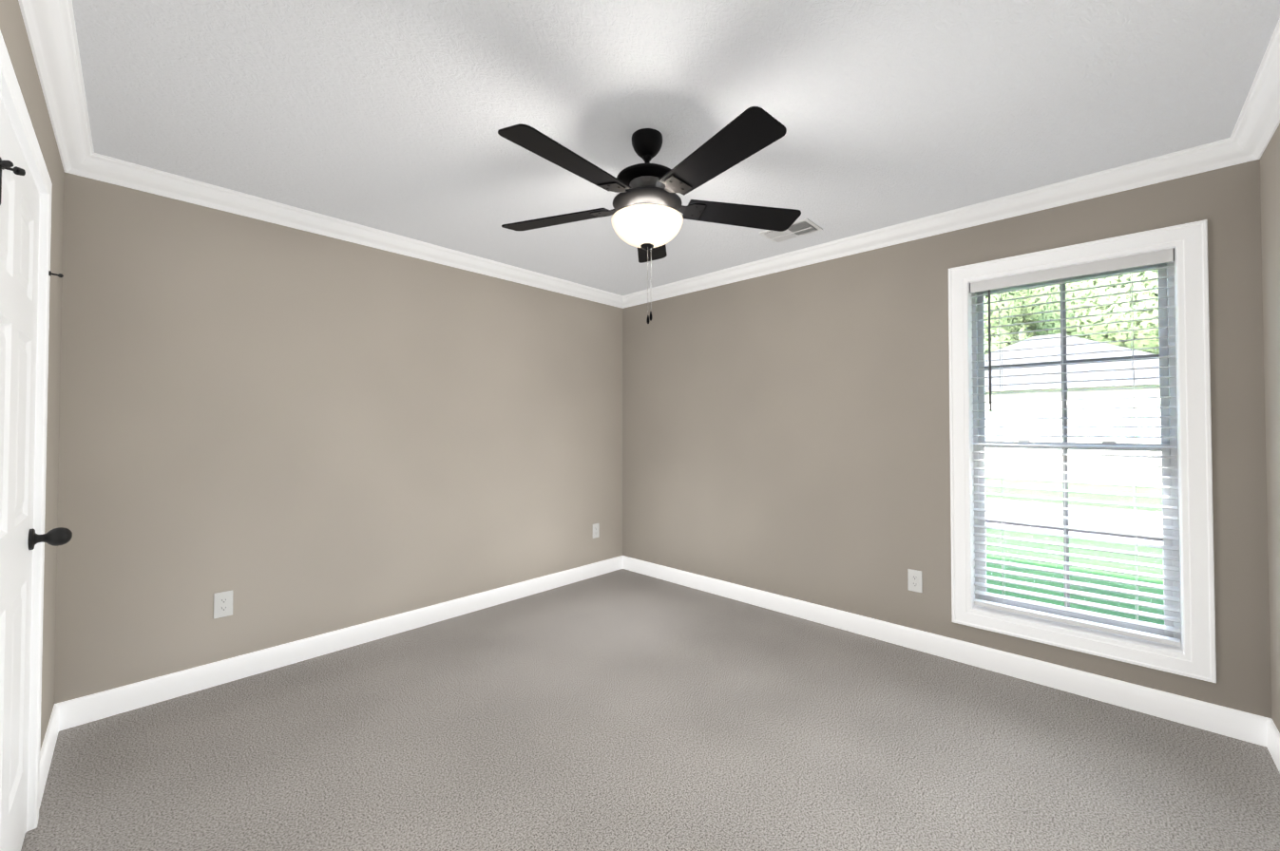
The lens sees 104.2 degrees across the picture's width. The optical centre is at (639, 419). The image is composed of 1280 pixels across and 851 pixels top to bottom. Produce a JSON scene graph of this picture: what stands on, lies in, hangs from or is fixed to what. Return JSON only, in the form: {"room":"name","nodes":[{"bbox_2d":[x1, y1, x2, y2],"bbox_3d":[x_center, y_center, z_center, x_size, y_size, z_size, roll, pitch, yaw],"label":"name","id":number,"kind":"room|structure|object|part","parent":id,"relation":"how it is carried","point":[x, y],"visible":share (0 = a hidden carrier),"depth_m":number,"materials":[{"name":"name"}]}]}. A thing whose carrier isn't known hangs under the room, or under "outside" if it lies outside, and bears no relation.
{"room":"empty bedroom","nodes":[
{"label":"empty bedroom","id":0,"kind":"room"},
{"bbox_2d":[0,0,64,751],"bbox_3d":[-1.181,0.060,0.769,4.072,2.440,0.198,-1,-1,43],"label":"wall","id":1,"kind":"structure","parent":0,"point":[14,33],"depth_m":1.86,"materials":[{"name":"beige paint"}]},
{"bbox_2d":[0,99,39,850],"bbox_3d":[-1.634,0.277,1.274,0.826,1.999,0.057,-1,-1,43],"label":"door","id":2,"kind":"structure","parent":1,"relation":"in","point":[19,226],"depth_m":1.35,"materials":[{"name":"white paint"}]},
{"bbox_3d":[-1.337,-0.490,1.031,0.041,0.110,0.021,-1,-1,43],"label":"door hinge","id":3,"kind":"part","parent":2,"relation":"part of","materials":[{"name":"black metal"}]},
{"bbox_2d":[0,160,25,175],"bbox_3d":[-1.317,-0.527,1.036,0.055,0.018,0.046,-1,-1,43],"label":"door stop","id":4,"kind":"object","parent":2,"relation":"attached to","point":[8,165],"visible":1,"depth_m":1.04,"materials":[{"name":"black metal"}]},
{"bbox_2d":[27,527,72,550],"bbox_3d":[-1.838,0.369,1.554,0.065,0.065,0.087,-1,-1,43],"label":"door knob","id":5,"kind":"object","parent":2,"relation":"attached to","point":[58,537],"depth_m":1.54,"materials":[{"name":"black metal"}]},
{"bbox_2d":[0,30,52,833],"bbox_3d":[-1.662,0.248,1.252,0.950,2.080,0.157,-1,-1,43],"label":"door frame","id":6,"kind":"structure","parent":1,"relation":"attached to","point":[10,93],"depth_m":1.58,"materials":[{"name":"white wood"}]},
{"bbox_2d":[38,701,65,809],"bbox_3d":[-2.187,1.242,1.833,0.635,0.112,0.028,-1,-1,43],"label":"baseboard","id":7,"kind":"structure","parent":1,"relation":"attached to","point":[57,721],"depth_m":1.89,"materials":[{"name":"white wood"}]},
{"bbox_2d":[48,270,63,277],"bbox_3d":[-1.921,-0.477,1.638,0.016,0.016,0.032,-1,-1,43],"label":"hook","id":8,"kind":"object","parent":1,"relation":"attached to","point":[59,275],"visible":1,"depth_m":1.64,"materials":[{"name":"black metal"}]},
{"bbox_2d":[18,0,101,181],"bbox_3d":[-1.110,-1.116,0.862,3.670,0.086,0.154,-1,-1,43],"label":"crown molding","id":9,"kind":"structure","parent":1,"relation":"attached to","point":[50,28],"depth_m":1.60,"materials":[{"name":"white wood"}]},
{"bbox_2d":[54,171,622,704],"bbox_3d":[-1.432,0.103,3.259,0.120,2.440,3.820,-1,-1,43],"label":"wall","id":10,"kind":"structure","parent":0,"point":[284,434],"depth_m":2.69,"materials":[{"name":"beige paint"}]},
{"bbox_2d":[213,590,232,619],"bbox_3d":[-2.071,0.921,2.477,0.007,0.124,0.074,-1,-1,43],"label":"electrical outlet","id":11,"kind":"object","parent":10,"relation":"attached to","point":[222,604],"visible":1,"depth_m":2.47,"materials":[{"name":"white plastic"}]},
{"bbox_2d":[218,597,228,611],"bbox_3d":[-2.070,0.921,2.475,0.002,0.064,0.033,-1,-1,43],"label":"receptacle","id":12,"kind":"object","parent":11,"relation":"attached to","point":[222,601],"depth_m":2.47,"materials":[{"name":"white plastic"}]},
{"bbox_2d":[65,555,624,729],"bbox_3d":[-1.311,1.267,3.267,0.015,0.112,3.290,-1,-1,43],"label":"baseboard","id":13,"kind":"structure","parent":10,"relation":"attached to","point":[98,706],"depth_m":2.68,"materials":[{"name":"white wood"}]},
{"bbox_2d":[101,154,622,307],"bbox_3d":[-1.269,-1.074,3.301,0.086,0.086,3.120,-1,-1,43],"label":"crown molding","id":14,"kind":"structure","parent":10,"relation":"attached to","point":[114,171],"depth_m":2.75,"materials":[{"name":"white wood"}]},
{"bbox_2d":[592,523,599,538],"bbox_3d":[-0.377,0.956,4.266,0.007,0.124,0.074,-1,-1,43],"label":"electrical outlet","id":15,"kind":"object","parent":10,"relation":"attached to","point":[596,530],"visible":1,"depth_m":4.26,"materials":[{"name":"white plastic"}]},
{"bbox_2d":[593,526,597,534],"bbox_3d":[-0.375,0.956,4.265,0.002,0.064,0.033,-1,-1,43],"label":"receptacle","id":16,"kind":"object","parent":15,"relation":"attached to","point":[595,527],"depth_m":4.26,"materials":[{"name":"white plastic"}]},
{"bbox_2d":[20,569,1279,850],"bbox_3d":[-0.053,1.330,1.913,3.985,0.060,3.890,-1,-1,43],"label":"floor","id":17,"kind":"structure","parent":0,"point":[621,710],"depth_m":1.94,"materials":[{"name":"carpet"}]},
{"bbox_2d":[71,0,1279,295],"bbox_3d":[-0.053,-1.190,1.955,3.985,0.100,3.890,-1,-1,43],"label":"ceiling","id":18,"kind":"structure","parent":0,"point":[391,116],"depth_m":1.78,"materials":[{"name":"white paint"}]},
{"bbox_2d":[497,106,801,324],"bbox_3d":[0.011,-0.759,1.967,1.292,0.760,1.259,-1,-1,43],"label":"fan","id":19,"kind":"object","parent":18,"relation":"hanging from","point":[647,219],"visible":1,"depth_m":1.89,"materials":[{"name":"black wood"}]},
{"bbox_3d":[-0.359,-0.862,2.152,0.504,0.037,0.301,-1,-1,43],"label":"blade","id":20,"kind":"part","parent":19,"relation":"part of","materials":[{"name":"black wood"}]},
{"bbox_3d":[-0.230,-0.871,1.679,0.166,0.037,0.506,-1,-1,43],"label":"blade","id":21,"kind":"part","parent":19,"relation":"part of","materials":[{"name":"black wood"}]},
{"bbox_2d":[615,162,678,195],"bbox_3d":[0.029,-0.966,2.005,0.246,0.042,0.246,-1,-1,43],"label":"motor housing","id":22,"kind":"object","parent":19,"relation":"attached to","point":[634,174],"depth_m":1.93,"materials":[{"name":"black metal"}]},
{"bbox_3d":[0.029,-0.751,2.002,0.287,0.105,0.287,-1,-1,43],"label":"lamp shade","id":23,"kind":"part","parent":19,"relation":"part of","materials":[{"name":"white glass"}]},
{"bbox_3d":[0.053,-0.858,2.417,0.411,0.037,0.456,-1,-1,43],"label":"blade","id":24,"kind":"part","parent":19,"relation":"part of","materials":[{"name":"black"}]},
{"bbox_3d":[0.248,-0.871,1.651,0.511,0.037,0.244,-1,-1,43],"label":"blade","id":25,"kind":"part","parent":19,"relation":"part of","materials":[{"name":"black wood"}]},
{"bbox_3d":[0.430,-0.863,2.106,0.366,0.037,0.483,-1,-1,43],"label":"blade","id":26,"kind":"part","parent":19,"relation":"part of","materials":[{"name":"black wood"}]},
{"bbox_2d":[759,218,822,243],"bbox_3d":[0.897,-1.113,2.962,0.300,0.019,0.210,-1,-1,43],"label":"ceiling vent","id":27,"kind":"object","parent":18,"relation":"in","point":[802,227],"visible":0.83,"depth_m":2.96,"materials":[{"name":"white metal"}]},
{"bbox_2d":[622,159,1271,718],"bbox_3d":[1.216,0.103,3.300,3.910,2.440,0.120,-1,-1,43],"label":"wall","id":28,"kind":"structure","parent":0,"point":[786,433],"depth_m":3.04,"materials":[{"name":"beige paint"}]},
{"bbox_2d":[907,569,922,592],"bbox_3d":[1.578,0.928,2.856,0.074,0.124,0.007,-1,-1,43],"label":"electrical outlet","id":29,"kind":"object","parent":28,"relation":"attached to","point":[915,582],"visible":1,"depth_m":2.85,"materials":[{"name":"white plastic"}]},
{"bbox_2d":[911,574,918,588],"bbox_3d":[1.576,0.928,2.855,0.033,0.064,0.002,-1,-1,43],"label":"receptacle","id":30,"kind":"object","parent":29,"relation":"attached to","point":[914,578],"depth_m":2.85,"materials":[{"name":"white plastic"}]},
{"bbox_2d":[621,139,1260,308],"bbox_3d":[1.146,-1.075,3.245,3.670,0.086,0.085,-1,-1,43],"label":"crown molding","id":31,"kind":"structure","parent":28,"relation":"attached to","point":[1209,157],"depth_m":2.63,"materials":[{"name":"white wood"}]},
{"bbox_2d":[624,555,1259,745],"bbox_3d":[1.170,1.266,3.232,3.670,0.112,0.015,-1,-1,43],"label":"baseboard","id":32,"kind":"structure","parent":28,"relation":"attached to","point":[1160,704],"depth_m":2.57,"materials":[{"name":"white wood"}]},
{"bbox_2d":[968,247,1183,653],"bbox_3d":[2.105,0.133,2.469,0.806,1.796,0.135,-1,-1,43],"label":"window frame","id":33,"kind":"object","parent":28,"relation":"attached to","point":[1095,632],"visible":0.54,"depth_m":2.44,"materials":[{"name":"white"}]},
{"bbox_2d":[969,248,1174,293],"bbox_3d":[2.082,-0.717,2.460,0.762,0.057,0.062,-1,-1,43],"label":"headrail valance","id":34,"kind":"object","parent":33,"relation":"attached to","point":[1122,262],"visible":0.98,"depth_m":2.40,"materials":[{"name":"white plastic"}]},
{"bbox_2d":[987,289,992,411],"bbox_3d":[1.854,-0.364,2.639,0.014,0.642,0.014,-1,-1,43],"label":"tilt wand","id":35,"kind":"object","parent":34,"relation":"hanging from","point":[989,353],"visible":1,"depth_m":2.63,"materials":[{"name":"grey plastic"}]},
{"bbox_2d":[998,288,1005,604],"bbox_3d":[1.888,0.143,2.601,0.002,1.683,0.002,-1,-1,43],"label":"blind cord","id":36,"kind":"object","parent":34,"relation":"hanging from","point":[1001,289],"depth_m":2.62,"materials":[{"name":"white fabric"}]},
{"bbox_2d":[970,266,1180,633],"bbox_3d":[2.086,0.128,2.449,0.756,1.611,0.050,-1,-1,43],"label":"window blind slats","id":37,"kind":"object","parent":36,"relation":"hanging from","point":[1107,598],"visible":0.94,"depth_m":2.40,"materials":[{"name":"white plastic"}]},
{"bbox_2d":[1059,279,1067,617],"bbox_3d":[2.068,0.140,2.430,0.002,1.683,0.002,-1,-1,43],"label":"blind cord","id":38,"kind":"object","parent":34,"relation":"hanging from","point":[1063,468],"depth_m":2.45,"materials":[{"name":"white fabric"}]},
{"bbox_2d":[1129,267,1138,631],"bbox_3d":[2.248,0.137,2.260,0.002,1.683,0.002,-1,-1,43],"label":"blind cord","id":39,"kind":"object","parent":34,"relation":"hanging from","point":[1130,268],"depth_m":2.27,"materials":[{"name":"white fabric"}]},
{"bbox_2d":[948,219,1216,683],"bbox_3d":[2.097,0.133,2.461,0.948,1.938,0.158,-1,-1,43],"label":"window unit","id":40,"kind":"structure","parent":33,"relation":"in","point":[1167,342],"depth_m":2.27,"materials":[{"name":"white"}]},
{"bbox_2d":[983,270,1164,624],"bbox_3d":[2.140,0.132,2.507,0.676,1.662,0.025,-1,-1,43],"label":"window","id":41,"kind":"structure","parent":40,"relation":"in","point":[996,323],"depth_m":2.47,"materials":[{"name":"clear glass"}]},
{"bbox_3d":[2.135,0.128,2.502,0.668,1.646,0.028,-1,-1,43],"label":"window muntins","id":42,"kind":"part","parent":40,"relation":"part of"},
{"bbox_3d":[2.086,0.983,2.435,0.756,0.022,0.052,-1,-1,43],"label":"window blind bottom rail","id":43,"kind":"part","parent":40,"relation":"part of","materials":[{"name":"white plastic"}]},
{"bbox_2d":[1260,123,1279,733],"bbox_3d":[1.321,0.058,0.654,0.120,2.440,3.820,-1,-1,43],"label":"wall","id":44,"kind":"structure","parent":0,"point":[1270,179],"depth_m":1.90,"materials":[{"name":"beige paint"}]},
{"bbox_2d":[1222,18,1279,167],"bbox_3d":[1.334,-1.116,0.838,0.086,0.086,3.120,-1,-1,43],"label":"crown molding","id":45,"kind":"structure","parent":44,"relation":"attached to","point":[1258,120],"depth_m":1.79,"materials":[{"name":"white wood"}]},
{"bbox_2d":[1259,715,1279,773],"bbox_3d":[1.318,1.224,0.731,0.015,0.112,3.360,-1,-1,43],"label":"baseboard","id":46,"kind":"structure","parent":44,"relation":"attached to","point":[1269,734],"depth_m":1.93,"materials":[{"name":"white wood"}]},
{"label":"outside","id":47,"kind":"structure","parent":0,"visible":0},
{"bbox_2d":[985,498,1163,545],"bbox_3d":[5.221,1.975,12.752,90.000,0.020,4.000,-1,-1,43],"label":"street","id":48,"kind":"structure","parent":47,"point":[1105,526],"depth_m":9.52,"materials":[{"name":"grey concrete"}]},
{"bbox_2d":[985,478,1164,625],"bbox_3d":[28.410,2.502,37.248,90.000,0.200,86.530,-1,-1,43],"label":"lawn","id":49,"kind":"structure","parent":47,"point":[1088,497],"depth_m":6.75,"materials":[{"name":"green plant"}]},
{"bbox_2d":[984,333,1162,485],"bbox_3d":[18.643,-0.673,17.306,16.600,5.430,9.900,-1,-1,43],"label":"house","id":50,"kind":"structure","parent":49,"relation":"on","point":[1154,422],"depth_m":16.03,"materials":[{"name":"white"}]},
{"bbox_3d":[21.569,-2.344,22.827,30.560,9.000,25.533,-1,-1,43],"label":"trunks","id":51,"kind":"object","parent":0,"visible":0},
{"bbox_2d":[983,269,1159,355],"bbox_3d":[22.493,-8.317,23.682,38.897,17.072,33.456,-1,-1,43],"label":"foliage","id":52,"kind":"object","parent":51,"relation":"attached to","point":[1154,303],"depth_m":25.33,"materials":[{"name":"green plant"}]}
]}

